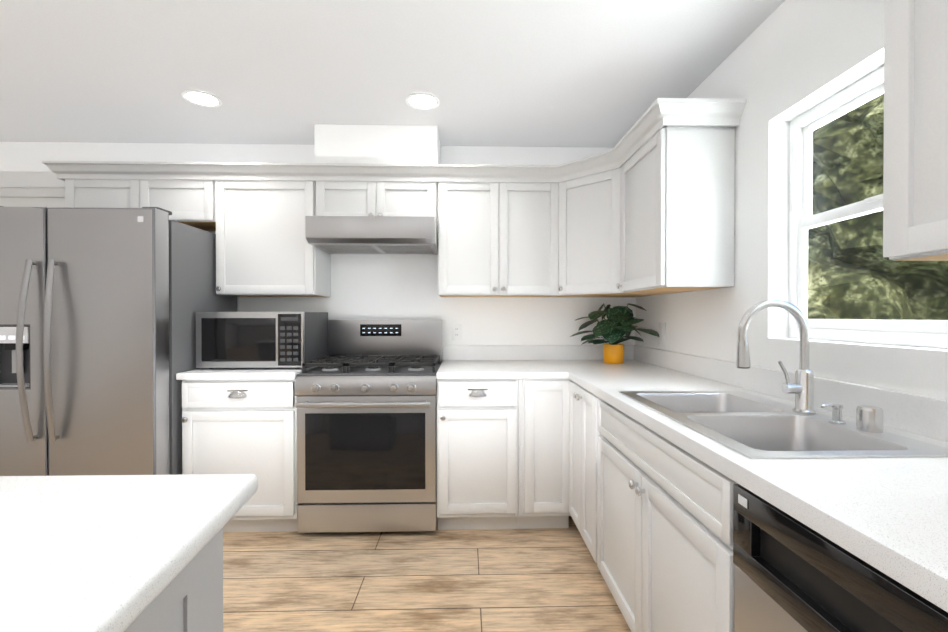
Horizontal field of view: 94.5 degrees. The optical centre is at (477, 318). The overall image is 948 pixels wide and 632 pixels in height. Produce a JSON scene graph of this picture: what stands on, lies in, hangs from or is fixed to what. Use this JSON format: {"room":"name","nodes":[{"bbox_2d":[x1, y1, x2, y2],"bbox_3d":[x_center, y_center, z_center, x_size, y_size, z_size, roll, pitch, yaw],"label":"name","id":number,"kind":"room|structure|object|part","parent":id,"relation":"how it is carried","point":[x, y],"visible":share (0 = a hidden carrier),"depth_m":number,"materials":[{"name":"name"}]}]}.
{"room":"kitchen","nodes":[
{"label":"kitchen","id":0,"kind":"room"},
{"bbox_2d":[0,142,635,361],"bbox_3d":[-1.598,0.001,3.099,5.840,2.410,0.120,0,0,-1],"label":"wall","id":1,"kind":"structure","parent":0,"point":[384,286],"depth_m":3.06,"materials":[{"name":"paint"}]},
{"bbox_2d":[0,185,64,206],"bbox_3d":[-3.190,0.154,2.984,1.190,2.105,0.029,0,0,-1],"label":"door frame","id":2,"kind":"structure","parent":1,"relation":"attached to","point":[28,196],"depth_m":2.98,"materials":[{"name":"paint"}]},
{"bbox_2d":[58,172,149,207],"bbox_3d":[-2.278,-0.742,2.849,0.507,0.280,0.327,0,0,-1],"label":"upper cabinet","id":3,"kind":"object","parent":1,"relation":"attached to","point":[82,189],"depth_m":2.69,"materials":[{"name":"paint"}]},
{"bbox_2d":[150,172,213,230],"bbox_3d":[-1.880,-0.743,2.859,0.507,0.280,0.327,0,0,-1],"label":"upper cabinet","id":4,"kind":"object","parent":1,"relation":"attached to","point":[189,196],"depth_m":2.70,"materials":[{"name":"paint"}]},
{"bbox_2d":[210,172,330,296],"bbox_3d":[-1.318,-0.515,2.874,0.612,0.735,0.327,0,0,-1],"label":"upper cabinet","id":5,"kind":"object","parent":1,"relation":"attached to","point":[263,249],"depth_m":2.72,"materials":[{"name":"paint"}]},
{"bbox_2d":[314,172,385,215],"bbox_3d":[-0.794,-0.743,2.886,0.433,0.280,0.327,0,0,-1],"label":"upper cabinet","id":6,"kind":"object","parent":1,"relation":"attached to","point":[335,193],"depth_m":2.73,"materials":[{"name":"paint"}]},
{"bbox_2d":[306,216,437,253],"bbox_3d":[-0.630,-0.518,2.811,0.752,0.158,0.492,0,0,-1],"label":"range hood","id":7,"kind":"object","parent":1,"relation":"attached to","point":[372,235],"visible":1,"depth_m":2.57,"materials":[{"name":"silver metal"}]},
{"bbox_2d":[314,124,439,163],"bbox_3d":[-0.632,-1.045,2.891,0.760,0.314,0.329,0,0,-1],"label":"chase","id":8,"kind":"object","parent":1,"relation":"attached to","point":[394,144],"visible":0.71,"depth_m":2.73,"materials":[{"name":"paint"}]},
{"bbox_2d":[386,172,437,223],"bbox_3d":[-0.470,-0.743,2.894,0.434,0.280,0.327,0,0,-1],"label":"upper cabinet","id":9,"kind":"object","parent":1,"relation":"attached to","point":[414,194],"depth_m":2.74,"materials":[{"name":"paint"}]},
{"bbox_2d":[452,324,461,339],"bbox_3d":[-0.143,0.097,3.071,0.070,0.114,0.008,0,0,-1],"label":"electrical outlet","id":10,"kind":"object","parent":1,"relation":"attached to","point":[456,331],"visible":1,"depth_m":3.07,"materials":[{"name":"white plastic"}]},
{"bbox_2d":[437,172,505,296],"bbox_3d":[-0.032,-0.515,2.907,0.438,0.735,0.327,0,0,-1],"label":"upper cabinet","id":11,"kind":"object","parent":1,"relation":"attached to","point":[461,224],"depth_m":2.75,"materials":[{"name":"paint"}]},
{"bbox_2d":[486,172,565,296],"bbox_3d":[0.319,-0.515,2.898,0.482,0.735,0.362,0,0,-1],"label":"upper cabinet","id":12,"kind":"object","parent":1,"relation":"attached to","point":[517,203],"depth_m":2.76,"materials":[{"name":"paint"}]},
{"bbox_2d":[550,156,642,296],"bbox_3d":[0.795,-0.514,2.757,0.667,0.735,0.668,0,0,-1],"label":"upper cabinet","id":13,"kind":"object","parent":1,"relation":"attached to","point":[581,190],"depth_m":2.65,"materials":[{"name":"paint"}]},
{"bbox_2d":[0,0,784,147],"bbox_3d":[-1.518,-1.215,-0.083,5.840,0.060,6.630,0,0,-1],"label":"ceiling","id":14,"kind":"structure","parent":0,"point":[556,73],"depth_m":2.08,"materials":[{"name":"paint"}]},
{"bbox_2d":[181,90,221,107],"bbox_3d":[-1.500,-1.196,2.394,0.190,0.006,0.190,0,0,-1],"label":"recessed light","id":15,"kind":"object","parent":14,"relation":"in","point":[201,98],"visible":1,"depth_m":2.39,"materials":[{"name":"paint"}]},
{"bbox_2d":[405,93,439,109],"bbox_3d":[-0.300,-1.196,2.424,0.190,0.006,0.190,0,0,-1],"label":"recessed light","id":16,"kind":"object","parent":14,"relation":"in","point":[423,101],"visible":1,"depth_m":2.42,"materials":[{"name":"paint"}]},
{"bbox_2d":[223,516,630,631],"bbox_3d":[-1.518,1.255,-0.068,5.840,0.060,6.630,0,0,-1],"label":"floor","id":17,"kind":"structure","parent":0,"point":[510,580],"depth_m":2.00,"materials":[{"name":"brown wood"}]},
{"bbox_2d":[0,206,236,475],"bbox_3d":[-2.090,0.317,2.562,0.908,1.785,0.873,0,0,-1],"label":"fridge","id":18,"kind":"object","parent":17,"relation":"on","point":[100,308],"visible":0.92,"depth_m":2.21,"materials":[{"name":"silver metal"}]},
{"bbox_2d":[0,474,257,631],"bbox_3d":[-0.953,0.768,-0.107,1.468,0.914,1.930,0,0,-1],"label":"kitchen island","id":19,"kind":"object","parent":17,"relation":"on","point":[111,553],"visible":1,"depth_m":0.63,"materials":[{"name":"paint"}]},
{"bbox_2d":[181,379,296,531],"bbox_3d":[-1.306,0.771,2.709,0.619,0.874,0.663,0,0,-1],"label":"base cabinet","id":20,"kind":"object","parent":17,"relation":"on","point":[229,426],"depth_m":2.39,"materials":[{"name":"paint"}]},
{"bbox_2d":[295,320,441,532],"bbox_3d":[-0.613,0.611,2.673,0.762,1.195,0.718,0,0,-1],"label":"range","id":21,"kind":"object","parent":17,"relation":"on","point":[366,395],"visible":1,"depth_m":2.41,"materials":[{"name":"silver metal"}]},
{"bbox_2d":[297,379,448,530],"bbox_3d":[-0.614,0.771,2.726,0.894,0.874,0.663,0,0,-1],"label":"base cabinet","id":22,"kind":"object","parent":17,"relation":"on","point":[442,384],"depth_m":2.41,"materials":[{"name":"paint"}]},
{"bbox_2d":[176,346,328,379],"bbox_3d":[-1.314,0.263,2.707,0.632,0.140,0.676,0,0,-1],"label":"countertop","id":23,"kind":"structure","parent":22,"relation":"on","point":[203,373],"depth_m":2.38,"materials":[{"name":"white stone"}]},
{"bbox_2d":[196,312,327,368],"bbox_3d":[-1.303,0.128,2.728,0.606,0.331,0.458,0,0,-1],"label":"microwave","id":24,"kind":"object","parent":23,"relation":"on","point":[260,339],"visible":0.96,"depth_m":2.50,"materials":[{"name":"grey metal"}]},
{"bbox_2d":[437,345,559,378],"bbox_3d":[0.120,0.263,2.743,0.700,0.140,0.676,0,0,-1],"label":"countertop","id":25,"kind":"structure","parent":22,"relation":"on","point":[459,361],"depth_m":2.90,"materials":[{"name":"white stone"}]},
{"bbox_2d":[449,379,504,529],"bbox_3d":[0.005,0.771,2.741,0.472,0.874,0.663,0,0,-1],"label":"base cabinet","id":26,"kind":"object","parent":17,"relation":"on","point":[476,406],"depth_m":2.42,"materials":[{"name":"paint"}]},
{"bbox_2d":[561,379,596,562],"bbox_3d":[0.810,0.775,2.156,0.662,0.874,0.594,0,0,-1],"label":"base cabinet","id":27,"kind":"object","parent":17,"relation":"on","point":[578,404],"depth_m":2.20,"materials":[{"name":"paint"}]},
{"bbox_2d":[572,345,647,348],"bbox_3d":[0.800,0.263,2.760,0.420,0.140,0.676,0,0,-1],"label":"countertop","id":28,"kind":"structure","parent":27,"relation":"on","point":[573,346],"depth_m":3.08,"materials":[{"name":"white stone"}]},
{"bbox_2d":[593,394,704,631],"bbox_3d":[0.845,0.779,1.467,0.625,0.874,1.044,0,0,-1],"label":"base cabinet","id":29,"kind":"object","parent":17,"relation":"on","point":[648,511],"depth_m":1.37,"materials":[{"name":"paint"}]},
{"bbox_2d":[560,345,947,612],"bbox_3d":[0.844,0.274,0.985,0.660,0.140,4.228,0,0,-1],"label":"countertop","id":30,"kind":"structure","parent":29,"relation":"on","point":[888,516],"depth_m":0.91,"materials":[{"name":"white stone"}]},
{"bbox_2d":[570,303,658,363],"bbox_3d":[0.855,0.097,2.830,0.494,0.391,0.464,0,0,-1],"label":"potted plant","id":31,"kind":"object","parent":30,"relation":"on","point":[614,327],"visible":1,"depth_m":2.80,"materials":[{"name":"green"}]},
{"bbox_2d":[736,299,815,413],"bbox_3d":[0.942,0.118,1.382,0.244,0.357,0.060,0,0,-1],"label":"faucet","id":32,"kind":"object","parent":30,"relation":"on","point":[801,388],"visible":1,"depth_m":1.37,"materials":[{"name":"silver metal"}]},
{"bbox_2d":[619,391,947,458],"bbox_3d":[0.828,0.358,1.364,0.492,0.251,0.817,0,0,-1],"label":"sink","id":33,"kind":"object","parent":30,"relation":"in","point":[750,426],"depth_m":1.33,"materials":[{"name":"silver metal"}]},
{"bbox_2d":[821,403,845,423],"bbox_3d":[1.011,0.270,1.247,0.065,0.056,0.038,0,0,-1],"label":"soap dispenser","id":34,"kind":"object","parent":33,"relation":"on","point":[837,414],"visible":1,"depth_m":1.24,"materials":[{"name":"silver metal"}]},
{"bbox_3d":[1.044,0.266,1.166,0.054,0.064,0.054,0,0,-1],"label":"air gap cap","id":35,"kind":"part","parent":33,"relation":"part of","materials":[{"name":"silver metal"}]},
{"bbox_2d":[705,463,737,631],"bbox_3d":[0.866,0.784,0.643,0.625,0.874,0.734,0,0,-1],"label":"base cabinet","id":36,"kind":"object","parent":17,"relation":"on","point":[719,565],"depth_m":0.99,"materials":[{"name":"paint"}]},
{"bbox_2d":[733,484,947,631],"bbox_3d":[0.852,0.787,0.645,0.605,0.868,0.594,0,0,-1],"label":"dishwasher","id":37,"kind":"object","parent":17,"relation":"on","point":[792,574],"visible":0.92,"depth_m":0.74,"materials":[{"name":"grey metal"}]},
{"bbox_2d":[636,0,947,399],"bbox_3d":[1.267,0.020,-0.056,0.130,2.410,6.330,0,0,-1],"label":"wall","id":38,"kind":"structure","parent":0,"point":[782,65],"depth_m":1.74,"materials":[{"name":"paint"}]},
{"bbox_2d":[659,323,665,345],"bbox_3d":[1.129,0.098,2.677,0.007,0.140,0.090,0,0,-1],"label":"electrical outlet","id":39,"kind":"object","parent":38,"relation":"attached to","point":[662,334],"visible":0.98,"depth_m":2.66,"materials":[{"name":"white plastic"}]},
{"bbox_2d":[614,116,740,295],"bbox_3d":[0.960,-0.511,2.240,0.363,0.735,0.582,0,0,-1],"label":"upper cabinet","id":40,"kind":"object","parent":38,"relation":"attached to","point":[644,206],"depth_m":1.95,"materials":[{"name":"paint"}]},
{"bbox_2d":[789,65,947,348],"bbox_3d":[1.268,-0.349,1.365,0.054,0.858,0.754,0,0,-1],"label":"window","id":41,"kind":"structure","parent":38,"relation":"in","point":[803,220],"depth_m":1.55,"materials":[{"name":"white plastic"}]},
{"bbox_2d":[883,0,947,260],"bbox_3d":[1.015,-0.495,0.708,0.328,0.748,0.434,0,0,-1],"label":"upper cabinet","id":42,"kind":"object","parent":38,"relation":"attached to","point":[915,166],"depth_m":0.86,"materials":[{"name":"paint"}]},
{"bbox_3d":[-0.700,-0.887,1.214,3.735,0.092,3.678,0,0,-1],"label":"crown moulding","id":43,"kind":"part","parent":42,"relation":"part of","materials":[{"name":"paint"}]},
{"label":"outside","id":44,"kind":"structure","parent":0,"visible":0},
{"bbox_3d":[22.965,1.511,10.533,43.680,0.100,70.000,0,0,-1],"label":"ground","id":45,"kind":"structure","parent":44,"visible":0},
{"bbox_2d":[807,229,947,319],"bbox_3d":[4.796,-0.070,6.662,3.893,3.148,3.560,0,0,-1],"label":"bush","id":46,"kind":"object","parent":45,"relation":"on","point":[932,310],"depth_m":5.19,"materials":[{"name":"green plant"}]},
{"bbox_2d":[809,94,947,294],"bbox_3d":[5.756,-1.060,5.128,4.174,5.147,3.844,0,0,-1],"label":"tree","id":47,"kind":"object","parent":45,"relation":"on","point":[871,148],"depth_m":4.85,"materials":[{"name":"green plant"}]}
]}

